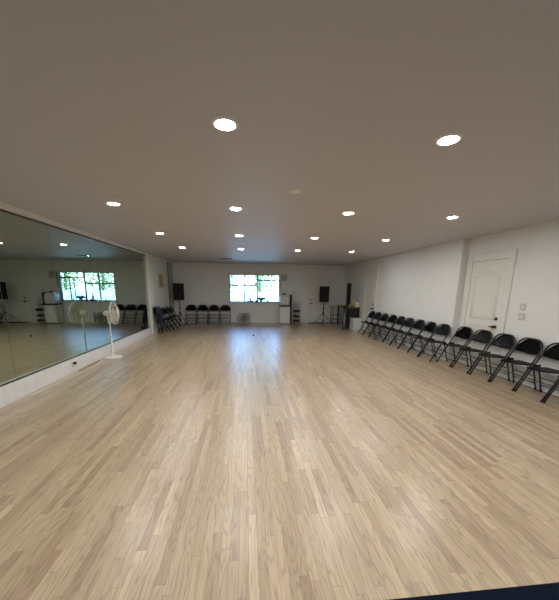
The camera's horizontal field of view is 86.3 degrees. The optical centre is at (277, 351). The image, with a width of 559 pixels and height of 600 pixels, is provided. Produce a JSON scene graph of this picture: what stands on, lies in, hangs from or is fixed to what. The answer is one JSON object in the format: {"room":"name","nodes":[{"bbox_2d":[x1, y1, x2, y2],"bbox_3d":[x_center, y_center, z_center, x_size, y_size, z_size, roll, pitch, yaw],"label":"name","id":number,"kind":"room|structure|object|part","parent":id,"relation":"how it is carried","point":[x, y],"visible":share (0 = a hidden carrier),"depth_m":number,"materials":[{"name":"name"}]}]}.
{"room":"exercise studio","nodes":[
{"label":"exercise studio","id":0,"kind":"room"},
{"bbox_2d":[153,256,170,326],"bbox_3d":[-4.108,-1.006,5.763,0.400,2.693,15.688,-1,12,-6],"label":"wall","id":1,"kind":"structure","parent":0,"point":[160,265],"depth_m":11.70,"materials":[{"name":"white paint"}]},
{"bbox_2d":[0,202,146,254],"bbox_3d":[-3.808,-1.943,3.855,0.215,0.065,12.300,-1,12,-6],"label":"trim","id":2,"kind":"structure","parent":1,"relation":"attached to","point":[3,206],"depth_m":5.14,"materials":[{"name":"white paint"}]},
{"bbox_2d":[0,209,150,386],"bbox_3d":[-3.832,-0.746,4.137,0.032,2.393,12.198,0,12,-5],"label":"wall mirror","id":3,"kind":"object","parent":1,"relation":"attached to","point":[57,284],"visible":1,"depth_m":5.33,"materials":[{"name":"clear glass"}]},
{"bbox_3d":[-3.783,-0.620,3.541,0.016,2.370,1.216,0,12,-5],"label":"mirror panel","id":4,"kind":"part","parent":3,"relation":"part of","materials":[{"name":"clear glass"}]},
{"bbox_3d":[-3.897,-0.872,4.729,0.016,2.370,1.216,0,12,-5],"label":"mirror panel","id":5,"kind":"part","parent":3,"relation":"part of","materials":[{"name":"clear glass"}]},
{"bbox_3d":[-4.010,-1.123,5.917,0.016,2.370,1.216,0,12,-5],"label":"mirror panel","id":6,"kind":"part","parent":3,"relation":"part of","materials":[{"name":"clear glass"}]},
{"bbox_3d":[-4.123,-1.375,7.106,0.016,2.370,1.216,0,12,-5],"label":"mirror panel","id":7,"kind":"part","parent":3,"relation":"part of","materials":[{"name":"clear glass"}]},
{"bbox_3d":[-4.236,-1.627,8.294,0.016,2.370,1.216,0,12,-5],"label":"mirror panel","id":8,"kind":"part","parent":3,"relation":"part of","materials":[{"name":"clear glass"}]},
{"bbox_3d":[-4.349,-1.879,9.482,0.016,2.370,1.216,0,12,-5],"label":"mirror panel","id":9,"kind":"part","parent":3,"relation":"part of","materials":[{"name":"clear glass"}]},
{"bbox_2d":[0,327,151,407],"bbox_3d":[-3.838,0.546,4.379,0.215,0.234,12.300,-1,12,-6],"label":"baseboard","id":10,"kind":"structure","parent":1,"relation":"attached to","point":[11,392],"depth_m":5.15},
{"bbox_2d":[145,253,157,333],"bbox_3d":[-4.479,-1.987,10.398,0.255,2.693,0.590,-1,12,-6],"label":"trim","id":11,"kind":"structure","parent":1,"relation":"attached to","point":[149,258],"depth_m":10.27,"materials":[{"name":"white paint"}]},
{"bbox_2d":[158,274,163,286],"bbox_3d":[-4.516,-2.718,11.498,0.026,0.500,0.550,-1,12,-6],"label":"framed picture","id":12,"kind":"object","parent":1,"relation":"attached to","point":[160,276],"visible":1,"depth_m":11.42,"materials":[{"name":"paper"}]},
{"bbox_2d":[159,274,162,286],"bbox_3d":[-4.520,-2.718,11.498,0.018,0.470,0.520,-1,12,-6],"label":"print","id":13,"kind":"object","parent":12,"relation":"attached to","point":[160,275],"depth_m":11.48},
{"bbox_2d":[167,262,174,321],"bbox_3d":[-4.682,-2.563,13.055,0.020,2.500,0.710,-1,12,-6],"label":"wall mirror","id":14,"kind":"object","parent":1,"relation":"attached to","point":[169,265],"visible":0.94,"depth_m":12.96,"materials":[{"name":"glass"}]},
{"bbox_2d":[171,262,345,320],"bbox_3d":[-0.815,-2.685,13.927,8.696,2.693,0.200,-1,12,-6],"label":"wall","id":15,"kind":"structure","parent":0,"point":[206,284],"depth_m":13.73,"materials":[{"name":"white paint"}]},
{"bbox_2d":[228,274,279,302],"bbox_3d":[-1.078,-2.880,13.764,2.413,1.296,0.240,-1,12,-6],"label":"window","id":16,"kind":"structure","parent":15,"relation":"in","point":[244,285],"depth_m":13.78,"materials":[{"name":"plastic"}]},
{"bbox_3d":[-1.082,-2.256,13.860,2.413,0.035,0.170,-1,12,-6],"label":"sill","id":17,"kind":"part","parent":16,"relation":"part of","materials":[{"name":"white paint"}]},
{"bbox_2d":[228,273,280,301],"bbox_3d":[-1.081,-2.918,13.740,2.403,1.311,0.012,-1,12,-6],"label":"trim","id":18,"kind":"structure","parent":15,"relation":"attached to","point":[228,273],"depth_m":13.63,"materials":[{"name":"white paint"}]},
{"bbox_2d":[175,321,341,322],"bbox_3d":[-0.797,-1.389,14.093,7.941,0.090,0.014,-1,12,-6],"label":"baseboard","id":19,"kind":"structure","parent":15,"relation":"attached to","point":[178,321],"depth_m":13.96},
{"bbox_2d":[177,262,344,265],"bbox_3d":[-0.631,-3.964,13.562,7.671,0.035,0.020,-1,12,-6],"label":"trim","id":20,"kind":"structure","parent":15,"relation":"attached to","point":[177,262],"depth_m":13.56,"materials":[{"name":"white paint"}]},
{"bbox_2d":[280,274,287,290],"bbox_3d":[0.281,-3.176,13.808,0.320,0.770,0.058,-1,12,-6],"label":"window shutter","id":21,"kind":"object","parent":15,"relation":"attached to","point":[284,277],"visible":1,"depth_m":13.78,"materials":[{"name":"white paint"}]},
{"bbox_2d":[308,278,328,321],"bbox_3d":[1.933,-2.383,14.139,0.932,2.081,0.088,-1,12,-6],"label":"door","id":22,"kind":"structure","parent":15,"relation":"in","point":[315,307],"depth_m":14.18,"materials":[{"name":"white paint"}]},
{"bbox_2d":[305,275,331,322],"bbox_3d":[1.931,-2.460,14.152,1.204,2.227,0.030,-1,12,-6],"label":"trim","id":23,"kind":"structure","parent":15,"relation":"attached to","point":[329,277],"depth_m":14.07,"materials":[{"name":"white paint"}]},
{"bbox_2d":[0,323,558,599],"bbox_3d":[0.001,0.298,6.481,8.696,0.066,16.088,-1,12,-6],"label":"floor","id":24,"kind":"structure","parent":0,"point":[202,461],"depth_m":2.60,"materials":[{"name":"brown wood"}]},
{"bbox_2d":[27,360,103,396],"bbox_3d":[-3.741,0.354,5.477,0.099,0.162,2.306,0,12,-5],"label":"cord","id":25,"kind":"object","parent":24,"relation":"on","point":[103,360],"visible":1,"depth_m":5.01,"materials":[{"name":"white plastic"}]},
{"bbox_2d":[103,302,122,358],"bbox_3d":[-3.785,-0.482,6.744,0.402,1.272,0.504,-1,12,-6],"label":"pedestal fan","id":26,"kind":"object","parent":24,"relation":"on","point":[111,317],"visible":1,"depth_m":6.68,"materials":[{"name":"white plastic"}]},
{"bbox_2d":[111,302,118,323],"bbox_3d":[-3.637,-0.860,6.682,0.098,0.500,0.500,-1,12,-9],"label":"grille","id":27,"kind":"object","parent":26,"relation":"attached to","point":[115,319],"depth_m":6.65,"materials":[{"name":"white plastic"}]},
{"bbox_2d":[153,306,163,333],"bbox_3d":[-4.230,-1.113,10.547,0.203,0.931,0.481,0,12,-3],"label":"folded chair","id":28,"kind":"object","parent":24,"relation":"on","point":[154,309],"visible":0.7,"depth_m":10.38,"materials":[{"name":"black metal"}]},
{"bbox_2d":[155,306,166,333],"bbox_3d":[-4.149,-1.120,10.588,0.203,0.931,0.481,1,12,-1],"label":"folded chair","id":29,"kind":"object","parent":24,"relation":"on","point":[158,310],"visible":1,"depth_m":10.50,"materials":[{"name":"black metal"}]},
{"bbox_3d":[-4.148,-1.191,10.573,0.022,0.400,0.360,-9,12,1],"label":"seat","id":30,"kind":"part","parent":29,"relation":"part of","materials":[{"name":"black plastic"}]},
{"bbox_2d":[159,311,173,331],"bbox_3d":[-4.170,-1.172,11.072,0.479,0.848,0.490,0,12,-5],"label":"folding chair","id":31,"kind":"object","parent":24,"relation":"on","point":[165,318],"visible":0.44,"depth_m":11.20,"materials":[{"name":"black metal"}]},
{"bbox_2d":[162,307,176,329],"bbox_3d":[-4.207,-1.273,11.550,0.479,0.848,0.490,0,12,-6],"label":"folding chair","id":32,"kind":"object","parent":24,"relation":"on","point":[163,308],"visible":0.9,"depth_m":11.60,"materials":[{"name":"black metal"}]},
{"bbox_2d":[166,307,180,327],"bbox_3d":[-4.243,-1.375,12.028,0.479,0.848,0.490,-1,12,-6],"label":"folding chair","id":33,"kind":"object","parent":24,"relation":"on","point":[167,309],"visible":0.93,"depth_m":12.09,"materials":[{"name":"black metal"}]},
{"bbox_2d":[169,306,182,325],"bbox_3d":[-4.280,-1.476,12.507,0.479,0.848,0.490,-1,12,-6],"label":"folding chair","id":34,"kind":"object","parent":24,"relation":"on","point":[170,307],"visible":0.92,"depth_m":12.54,"materials":[{"name":"black metal"}]},
{"bbox_2d":[175,300,186,323],"bbox_3d":[-4.241,-1.707,13.047,0.483,1.060,0.498,-5,13,-26],"label":"speaker stand","id":35,"kind":"object","parent":24,"relation":"on","point":[179,300],"visible":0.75,"depth_m":13.03,"materials":[{"name":"black metal"}]},
{"bbox_2d":[173,283,183,299],"bbox_3d":[-4.294,-2.577,12.880,0.432,0.700,0.396,-4,13,-20],"label":"loudspeaker","id":36,"kind":"object","parent":35,"relation":"on","point":[178,288],"visible":1,"depth_m":12.70,"materials":[{"name":"black plastic"}]},
{"bbox_2d":[185,305,196,323],"bbox_3d":[-3.889,-1.638,13.299,0.490,0.848,0.479,-1,12,-6],"label":"folding chair","id":37,"kind":"object","parent":24,"relation":"on","point":[190,307],"visible":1,"depth_m":13.41,"materials":[{"name":"black metal"}]},
{"bbox_3d":[-3.905,-1.954,13.418,0.448,0.233,0.114,-1,12,-6],"label":"backrest","id":38,"kind":"part","parent":37,"relation":"part of","materials":[{"name":"black plastic"}]},
{"bbox_2d":[196,305,207,323],"bbox_3d":[-3.389,-1.643,13.352,0.490,0.848,0.479,-1,12,-6],"label":"folding chair","id":39,"kind":"object","parent":24,"relation":"on","point":[200,307],"visible":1,"depth_m":13.46,"materials":[{"name":"black metal"}]},
{"bbox_3d":[-3.404,-1.958,13.471,0.448,0.233,0.114,-1,12,-6],"label":"backrest","id":40,"kind":"part","parent":39,"relation":"part of","materials":[{"name":"black plastic"}]},
{"bbox_2d":[208,305,218,323],"bbox_3d":[-2.889,-1.648,13.405,0.490,0.848,0.479,-1,12,-6],"label":"folding chair","id":41,"kind":"object","parent":24,"relation":"on","point":[212,307],"visible":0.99,"depth_m":13.52,"materials":[{"name":"black metal"}]},
{"bbox_3d":[-2.905,-1.963,13.524,0.448,0.233,0.114,-1,12,-6],"label":"backrest","id":42,"kind":"part","parent":41,"relation":"part of","materials":[{"name":"black plastic"}]},
{"bbox_2d":[219,305,230,323],"bbox_3d":[-2.389,-1.653,13.457,0.490,0.848,0.479,0,12,-5],"label":"folding chair","id":43,"kind":"object","parent":24,"relation":"on","point":[224,307],"visible":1,"depth_m":13.57,"materials":[{"name":"black metal"}]},
{"bbox_3d":[-2.401,-1.968,13.577,0.448,0.233,0.114,0,12,-5],"label":"backrest","id":44,"kind":"part","parent":43,"relation":"part of","materials":[{"name":"black plastic"}]},
{"bbox_2d":[239,313,249,322],"bbox_3d":[-1.554,-1.534,13.815,0.510,0.470,0.180,-1,12,-6],"label":"box fan","id":45,"kind":"object","parent":24,"relation":"on","point":[244,317],"visible":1,"depth_m":13.78,"materials":[{"name":"grey plastic"}]},
{"bbox_2d":[278,305,289,323],"bbox_3d":[0.287,-1.708,13.838,0.476,0.845,0.510,-1,12,-6],"label":"mini fridge","id":46,"kind":"object","parent":24,"relation":"on","point":[284,310],"visible":0.99,"depth_m":13.62,"materials":[{"name":"white metal"}]},
{"bbox_2d":[279,294,288,304],"bbox_3d":[0.292,-2.378,13.683,0.420,0.530,0.397,-1,12,-6],"label":"dispenser","id":47,"kind":"object","parent":46,"relation":"on","point":[283,299],"visible":0.98,"depth_m":13.56,"materials":[{"name":"plastic"}]},
{"bbox_2d":[290,295,291,323],"bbox_3d":[0.594,-1.971,13.928,0.055,1.330,0.350,-1,12,-6],"label":"wooden board","id":48,"kind":"object","parent":24,"relation":"on","point":[290,295],"visible":0.87,"depth_m":13.80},
{"bbox_2d":[292,312,300,323],"bbox_3d":[0.860,-1.809,13.976,0.388,1.000,0.278,-1,12,-6],"label":"shelf rack","id":49,"kind":"object","parent":24,"relation":"on","point":[293,312],"visible":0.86,"depth_m":13.93,"materials":[{"name":"black plastic"}]},
{"bbox_2d":[318,302,330,325],"bbox_3d":[2.179,-1.748,13.718,0.861,1.018,0.889,-2,12,-12],"label":"speaker stand","id":50,"kind":"object","parent":24,"relation":"on","point":[323,302],"visible":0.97,"depth_m":13.71,"materials":[{"name":"black metal"}]},
{"bbox_2d":[319,286,328,301],"bbox_3d":[2.106,-2.601,13.563,0.432,0.700,0.396,2,12,8],"label":"loudspeaker","id":51,"kind":"object","parent":50,"relation":"on","point":[324,290],"visible":1,"depth_m":13.37,"materials":[{"name":"black plastic"}]},
{"bbox_2d":[329,306,341,323],"bbox_3d":[2.706,-1.706,14.022,0.560,0.825,0.420,-1,12,-6],"label":"side table","id":52,"kind":"object","parent":24,"relation":"on","point":[329,306],"visible":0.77,"depth_m":13.89,"materials":[{"name":"black plastic"}]},
{"bbox_2d":[342,306,346,328],"bbox_3d":[2.722,-1.384,12.190,0.170,0.950,0.170,-1,12,-6],"label":"steel trash can","id":53,"kind":"object","parent":24,"relation":"on","point":[344,307],"visible":0.98,"depth_m":12.13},
{"bbox_2d":[337,305,359,328],"bbox_3d":[3.036,-1.522,13.017,0.502,0.885,1.520,-1,12,-6],"label":"desk","id":54,"kind":"object","parent":24,"relation":"on","point":[352,312],"visible":0.7,"depth_m":12.30,"materials":[{"name":"brown wood"}]},
{"bbox_2d":[346,283,351,306],"bbox_3d":[2.914,-2.311,12.282,0.180,0.960,0.160,-1,12,-6],"label":"speaker","id":55,"kind":"object","parent":54,"relation":"on","point":[348,298],"visible":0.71,"depth_m":12.22},
{"bbox_2d":[347,284,350,305],"bbox_3d":[2.921,-2.308,12.218,0.110,0.880,0.010,-1,12,-6],"label":"grille","id":56,"kind":"object","parent":55,"relation":"attached to","point":[349,285],"depth_m":12.21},
{"bbox_3d":[3.098,-1.451,12.648,0.445,0.780,0.680,-1,12,-6],"label":"drawer","id":57,"kind":"part","parent":54,"relation":"part of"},
{"bbox_3d":[3.137,-1.633,12.257,0.405,0.220,0.015,-1,12,-6],"label":"drawer","id":58,"kind":"part","parent":54,"relation":"part of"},
{"bbox_3d":[3.134,-1.389,12.308,0.405,0.240,0.015,-1,12,-6],"label":"drawer","id":59,"kind":"part","parent":54,"relation":"part of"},
{"bbox_2d":[349,318,362,329],"bbox_3d":[3.158,-1.109,12.085,0.390,0.465,0.480,0,12,-4],"label":"storage box","id":60,"kind":"object","parent":24,"relation":"on","point":[355,323],"visible":1,"depth_m":11.89,"materials":[{"name":"plastic"}]},
{"bbox_2d":[358,311,374,334],"bbox_3d":[3.257,-1.052,10.941,0.479,0.848,0.490,-1,12,-6],"label":"folding chair","id":61,"kind":"object","parent":24,"relation":"on","point":[372,313],"visible":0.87,"depth_m":10.96,"materials":[{"name":"black metal"}]},
{"bbox_2d":[363,312,380,336],"bbox_3d":[3.312,-0.949,10.454,0.479,0.848,0.490,-1,12,-7],"label":"folding chair","id":62,"kind":"object","parent":24,"relation":"on","point":[377,316],"visible":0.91,"depth_m":10.48,"materials":[{"name":"black metal"}]},
{"bbox_3d":[3.497,-1.230,10.417,0.114,0.233,0.448,-1,12,-7],"label":"backrest","id":63,"kind":"part","parent":62,"relation":"part of","materials":[{"name":"black plastic"}]},
{"bbox_2d":[369,313,387,339],"bbox_3d":[3.363,-0.842,9.949,0.479,0.848,0.490,0,12,-5],"label":"folding chair","id":64,"kind":"object","parent":24,"relation":"on","point":[384,317],"visible":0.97,"depth_m":9.94,"materials":[{"name":"black metal"}]},
{"bbox_3d":[3.548,-1.121,9.906,0.114,0.233,0.448,0,12,-5],"label":"backrest","id":65,"kind":"part","parent":64,"relation":"part of","materials":[{"name":"black plastic"}]},
{"bbox_2d":[375,315,396,341],"bbox_3d":[3.434,-0.735,9.444,0.479,0.848,0.490,0,12,-6],"label":"folding chair","id":66,"kind":"object","parent":24,"relation":"on","point":[392,319],"visible":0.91,"depth_m":9.43,"materials":[{"name":"black metal"}]},
{"bbox_3d":[3.619,-1.015,9.403,0.114,0.233,0.448,0,12,-6],"label":"backrest","id":67,"kind":"part","parent":66,"relation":"part of","materials":[{"name":"black plastic"}]},
{"bbox_2d":[382,316,404,344],"bbox_3d":[3.490,-0.632,8.958,0.479,0.848,0.490,0,12,-5],"label":"folding chair","id":68,"kind":"object","parent":24,"relation":"on","point":[401,320],"visible":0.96,"depth_m":8.96,"materials":[{"name":"black metal"}]},
{"bbox_3d":[3.675,-0.911,8.916,0.114,0.233,0.448,0,12,-5],"label":"backrest","id":69,"kind":"part","parent":68,"relation":"part of","materials":[{"name":"black plastic"}]},
{"bbox_2d":[389,318,413,348],"bbox_3d":[3.532,-0.529,8.471,0.479,0.848,0.490,-1,12,-6],"label":"folding chair","id":70,"kind":"object","parent":24,"relation":"on","point":[409,323],"visible":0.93,"depth_m":8.46,"materials":[{"name":"black metal"}]},
{"bbox_3d":[3.717,-0.808,8.431,0.114,0.233,0.448,-1,12,-6],"label":"backrest","id":71,"kind":"part","parent":70,"relation":"part of","materials":[{"name":"black plastic"}]},
{"bbox_2d":[398,319,424,351],"bbox_3d":[3.586,-0.426,7.984,0.479,0.848,0.490,-1,12,-7],"label":"folding chair","id":72,"kind":"object","parent":24,"relation":"on","point":[420,324],"visible":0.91,"depth_m":7.99,"materials":[{"name":"black metal"}]},
{"bbox_3d":[3.771,-0.706,7.948,0.114,0.233,0.448,-1,12,-7],"label":"backrest","id":73,"kind":"part","parent":72,"relation":"part of","materials":[{"name":"black plastic"}]},
{"bbox_2d":[407,321,436,356],"bbox_3d":[3.627,-0.320,7.487,0.479,0.848,0.490,0,12,-5],"label":"folding chair","id":74,"kind":"object","parent":24,"relation":"on","point":[431,327],"visible":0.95,"depth_m":7.48,"materials":[{"name":"black metal"}]},
{"bbox_3d":[3.599,-0.332,7.482,0.400,0.033,0.400,0,12,-5],"label":"seat","id":75,"kind":"part","parent":74,"relation":"part of","materials":[{"name":"black plastic"}]},
{"bbox_3d":[3.812,-0.600,7.446,0.114,0.233,0.448,0,12,-5],"label":"backrest","id":76,"kind":"part","parent":74,"relation":"part of","materials":[{"name":"black plastic"}]},
{"bbox_2d":[418,324,450,361],"bbox_3d":[3.686,-0.219,7.011,0.479,0.848,0.490,-1,12,-7],"label":"folding chair","id":77,"kind":"object","parent":24,"relation":"on","point":[444,329],"visible":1,"depth_m":6.98,"materials":[{"name":"black metal"}]},
{"bbox_3d":[3.658,-0.231,7.005,0.400,0.033,0.400,-1,12,-7],"label":"seat","id":78,"kind":"part","parent":77,"relation":"part of","materials":[{"name":"black plastic"}]},
{"bbox_3d":[3.871,-0.500,6.974,0.114,0.233,0.448,-1,12,-7],"label":"backrest","id":79,"kind":"part","parent":77,"relation":"part of","materials":[{"name":"black plastic"}]},
{"bbox_2d":[436,326,471,366],"bbox_3d":[3.884,-0.120,6.550,0.479,0.848,0.490,0,12,-5],"label":"folding chair","id":80,"kind":"object","parent":24,"relation":"on","point":[466,332],"visible":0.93,"depth_m":6.52,"materials":[{"name":"black metal"}]},
{"bbox_3d":[3.856,-0.132,6.545,0.400,0.033,0.400,0,12,-5],"label":"seat","id":81,"kind":"part","parent":80,"relation":"part of","materials":[{"name":"black plastic"}]},
{"bbox_3d":[4.069,-0.399,6.508,0.114,0.233,0.448,0,12,-5],"label":"backrest","id":82,"kind":"part","parent":80,"relation":"part of","materials":[{"name":"black plastic"}]},
{"bbox_2d":[451,329,491,373],"bbox_3d":[3.938,-0.013,6.044,0.479,0.848,0.490,-1,12,-6],"label":"folding chair","id":83,"kind":"object","parent":24,"relation":"on","point":[483,336],"visible":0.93,"depth_m":6.02,"materials":[{"name":"black metal"}]},
{"bbox_3d":[3.909,-0.024,6.038,0.400,0.033,0.400,-1,12,-6],"label":"seat","id":84,"kind":"part","parent":83,"relation":"part of","materials":[{"name":"black plastic"}]},
{"bbox_3d":[4.122,-0.292,6.004,0.114,0.233,0.448,-1,12,-6],"label":"backrest","id":85,"kind":"part","parent":83,"relation":"part of","materials":[{"name":"black plastic"}]},
{"bbox_2d":[469,333,515,381],"bbox_3d":[3.992,0.094,5.541,0.479,0.848,0.490,-1,12,-6],"label":"folding chair","id":86,"kind":"object","parent":24,"relation":"on","point":[504,340],"visible":0.98,"depth_m":5.51,"materials":[{"name":"black metal"}]},
{"bbox_3d":[3.964,0.082,5.535,0.400,0.033,0.400,-1,12,-6],"label":"seat","id":87,"kind":"part","parent":86,"relation":"part of","materials":[{"name":"black plastic"}]},
{"bbox_3d":[4.177,-0.186,5.502,0.114,0.233,0.448,-1,12,-6],"label":"backrest","id":88,"kind":"part","parent":86,"relation":"part of","materials":[{"name":"black plastic"}]},
{"bbox_2d":[489,337,543,390],"bbox_3d":[4.056,0.196,5.060,0.479,0.848,0.490,0,12,-6],"label":"folding chair","id":89,"kind":"object","parent":24,"relation":"on","point":[530,345],"visible":0.92,"depth_m":5.03,"materials":[{"name":"black metal"}]},
{"bbox_3d":[4.027,0.184,5.054,0.400,0.033,0.400,-1,12,-6],"label":"seat","id":90,"kind":"part","parent":89,"relation":"part of","materials":[{"name":"black plastic"}]},
{"bbox_3d":[4.241,-0.083,5.019,0.114,0.233,0.448,-1,12,-6],"label":"backrest","id":91,"kind":"part","parent":89,"relation":"part of","materials":[{"name":"black plastic"}]},
{"bbox_3d":[4.225,0.432,4.915,0.152,0.437,0.023,-1,12,-6],"label":"leg","id":92,"kind":"part","parent":89,"relation":"part of","materials":[{"name":"black metal"}]},
{"bbox_2d":[514,343,558,401],"bbox_3d":[4.110,0.299,4.577,0.479,0.848,0.490,0,12,-5],"label":"folding chair","id":93,"kind":"object","parent":24,"relation":"on","point":[552,352],"visible":0.99,"depth_m":4.65,"materials":[{"name":"black metal"}]},
{"bbox_3d":[4.241,0.450,4.832,0.152,0.437,0.023,0,12,-5],"label":"leg","id":94,"kind":"part","parent":93,"relation":"part of","materials":[{"name":"black metal"}]},
{"bbox_3d":[4.082,0.287,4.572,0.400,0.033,0.400,0,12,-5],"label":"seat","id":95,"kind":"part","parent":93,"relation":"part of","materials":[{"name":"black plastic"}]},
{"bbox_3d":[4.296,0.019,4.534,0.114,0.233,0.448,0,12,-5],"label":"backrest","id":96,"kind":"part","parent":93,"relation":"part of","materials":[{"name":"black plastic"}]},
{"bbox_2d":[542,375,558,402],"bbox_3d":[4.154,0.400,4.099,0.479,0.848,0.490,0,12,-5],"label":"folding chair","id":97,"kind":"object","parent":24,"relation":"on","point":[557,384],"visible":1,"depth_m":4.35,"materials":[{"name":"black metal"}]},
{"bbox_3d":[4.149,0.399,4.098,0.457,0.845,0.484,0,12,-5],"label":"frame","id":98,"kind":"part","parent":97,"relation":"part of","materials":[{"name":"black metal"}]},
{"bbox_2d":[0,0,558,265],"bbox_3d":[0.034,-2.422,5.908,8.696,0.120,16.088,-1,12,-6],"label":"ceiling","id":99,"kind":"structure","parent":0,"point":[345,104],"depth_m":1.98,"materials":[{"name":"grey paint"}]},
{"bbox_2d":[105,201,120,205],"bbox_3d":[-2.213,-1.984,4.009,0.188,0.010,0.188,-1,12,-6],"label":"recessed light","id":100,"kind":"object","parent":99,"relation":"in","point":[108,202],"visible":1,"depth_m":3.98,"materials":[{"name":"white"}]},
{"bbox_2d":[211,116,238,131],"bbox_3d":[-0.361,-1.544,2.029,0.188,0.010,0.188,-1,12,-6],"label":"recessed light","id":101,"kind":"object","parent":99,"relation":"in","point":[222,123],"visible":1,"depth_m":2.01,"materials":[{"name":"white"}]},
{"bbox_2d":[215,120,234,129],"bbox_3d":[-0.361,-1.540,2.030,0.134,0.001,0.134,-1,12,-6],"label":"diffuser","id":102,"kind":"object","parent":101,"relation":"attached to","point":[221,124],"depth_m":2.03,"materials":[{"name":"plastic"}]},
{"bbox_2d":[229,207,241,210],"bbox_3d":[-0.593,-2.000,4.180,0.188,0.010,0.188,-1,12,-6],"label":"recessed light","id":103,"kind":"object","parent":99,"relation":"in","point":[230,208],"visible":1,"depth_m":4.16,"materials":[{"name":"white"}]},
{"bbox_2d":[289,189,300,193],"bbox_3d":[0.195,-1.826,3.406,0.144,0.012,0.144,-1,12,-6],"label":"cover plate","id":104,"kind":"object","parent":99,"relation":"attached to","point":[293,191],"visible":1,"depth_m":3.38,"materials":[{"name":"white paint"}]},
{"bbox_2d":[342,211,354,214],"bbox_3d":[1.027,-2.016,4.351,0.188,0.010,0.188,-1,12,-6],"label":"recessed light","id":105,"kind":"object","parent":99,"relation":"in","point":[346,212],"visible":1,"depth_m":4.34,"materials":[{"name":"white"}]},
{"bbox_2d":[434,133,462,145],"bbox_3d":[1.259,-1.560,2.200,0.188,0.010,0.188,-1,12,-6],"label":"recessed light","id":106,"kind":"object","parent":99,"relation":"in","point":[451,138],"visible":1,"depth_m":2.19,"materials":[{"name":"white"}]},
{"bbox_2d":[438,136,458,144],"bbox_3d":[1.259,-1.556,2.201,0.134,0.001,0.134,-1,12,-6],"label":"diffuser","id":107,"kind":"object","parent":106,"relation":"attached to","point":[447,140],"depth_m":2.20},
{"bbox_2d":[446,216,459,218],"bbox_3d":[2.647,-2.032,4.522,0.188,0.010,0.188,-1,12,-6],"label":"recessed light","id":108,"kind":"object","parent":99,"relation":"in","point":[448,217],"visible":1,"depth_m":4.51,"materials":[{"name":"white"}]},
{"bbox_2d":[344,239,470,360],"bbox_3d":[3.750,-1.903,10.484,0.355,2.693,7.778,-1,12,-6],"label":"wall","id":109,"kind":"structure","parent":0,"point":[426,284],"depth_m":8.01,"materials":[{"name":"white paint"}]},
{"bbox_2d":[363,271,376,332],"bbox_3d":[3.442,-1.851,11.305,0.088,2.246,0.872,-1,12,-6],"label":"door","id":110,"kind":"structure","parent":109,"relation":"in","point":[371,276],"depth_m":11.29,"materials":[{"name":"white paint"}]},
{"bbox_2d":[362,268,378,333],"bbox_3d":[3.470,-1.908,11.296,0.030,2.362,1.084,-1,12,-6],"label":"trim","id":111,"kind":"structure","parent":109,"relation":"attached to","point":[373,269],"depth_m":11.08,"materials":[{"name":"white paint"}]},
{"bbox_2d":[375,331,447,359],"bbox_3d":[3.551,-0.641,10.723,0.016,0.120,7.764,-1,12,-6],"label":"baseboard","id":112,"kind":"structure","parent":109,"relation":"attached to","point":[427,351],"depth_m":8.21,"materials":[{"name":"wood"}]},
{"bbox_2d":[455,220,558,388],"bbox_3d":[4.649,-0.286,2.861,0.200,2.693,7.910,-1,12,-6],"label":"wall","id":113,"kind":"structure","parent":0,"point":[535,284],"depth_m":5.04,"materials":[{"name":"white paint"}]},
{"bbox_2d":[459,258,508,372],"bbox_3d":[4.156,-0.728,6.125,0.088,2.201,0.902,-1,12,-6],"label":"door","id":114,"kind":"structure","parent":113,"relation":"in","point":[488,278],"depth_m":6.04,"materials":[{"name":"white paint"}]},
{"bbox_3d":[4.179,-0.200,6.240,0.010,0.688,0.639,-1,12,-6],"label":"panel","id":115,"kind":"part","parent":114,"relation":"part of","materials":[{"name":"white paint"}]},
{"bbox_3d":[4.191,-1.143,6.041,0.010,0.955,0.642,-1,12,-6],"label":"panel","id":116,"kind":"part","parent":114,"relation":"part of","materials":[{"name":"white paint"}]},
{"bbox_2d":[455,249,517,374],"bbox_3d":[4.184,-0.800,6.113,0.030,2.347,1.174,-1,12,-6],"label":"trim","id":117,"kind":"structure","parent":113,"relation":"attached to","point":[511,254],"depth_m":5.73,"materials":[{"name":"white paint"}]},
{"bbox_2d":[518,313,525,319],"bbox_3d":[4.287,-0.607,5.246,0.013,0.120,0.130,-1,12,-6],"label":"light switch","id":118,"kind":"object","parent":113,"relation":"attached to","point":[521,316],"visible":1,"depth_m":5.25,"materials":[{"name":"white plastic"}]},
{"bbox_2d":[520,303,525,310],"bbox_3d":[4.288,-0.776,5.221,0.013,0.120,0.110,-1,12,-6],"label":"light switch","id":119,"kind":"object","parent":113,"relation":"attached to","point":[522,306],"visible":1,"depth_m":5.21,"materials":[{"name":"white plastic"}]},
{"bbox_2d":[497,370,558,396],"bbox_3d":[4.590,1.101,2.516,0.016,0.120,6.680,-1,12,-6],"label":"baseboard","id":120,"kind":"structure","parent":113,"relation":"attached to","point":[527,383],"depth_m":5.10,"materials":[{"name":"wood"}]},
{"label":"outside","id":121,"kind":"structure","parent":0,"visible":0},
{"bbox_3d":[-3.915,-5.704,36.549,60.000,0.200,45.712,-1,12,-6],"label":"lawn","id":122,"kind":"structure","parent":121,"visible":0},
{"bbox_2d":[230,275,240,294],"bbox_3d":[-4.039,-5.311,21.669,2.734,5.172,2.746,-1,12,-6],"label":"leafy tree","id":123,"kind":"object","parent":122,"relation":"on","point":[231,276],"visible":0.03,"depth_m":21.73,"materials":[{"name":"green plant"}]},
{"bbox_2d":[231,292,277,300],"bbox_3d":[-2.059,-2.977,19.227,18.000,1.650,0.070,-1,12,-6],"label":"fence","id":124,"kind":"object","parent":122,"relation":"on","point":[240,295],"visible":0.09,"depth_m":19.13,"materials":[{"name":"paint"}]},
{"bbox_2d":[243,275,275,296],"bbox_3d":[-1.417,-5.648,22.171,2.644,5.688,2.644,-1,12,-6],"label":"leafy tree","id":125,"kind":"object","parent":122,"relation":"on","point":[260,286],"visible":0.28,"depth_m":22.15,"materials":[{"name":"green plant"}]}
]}

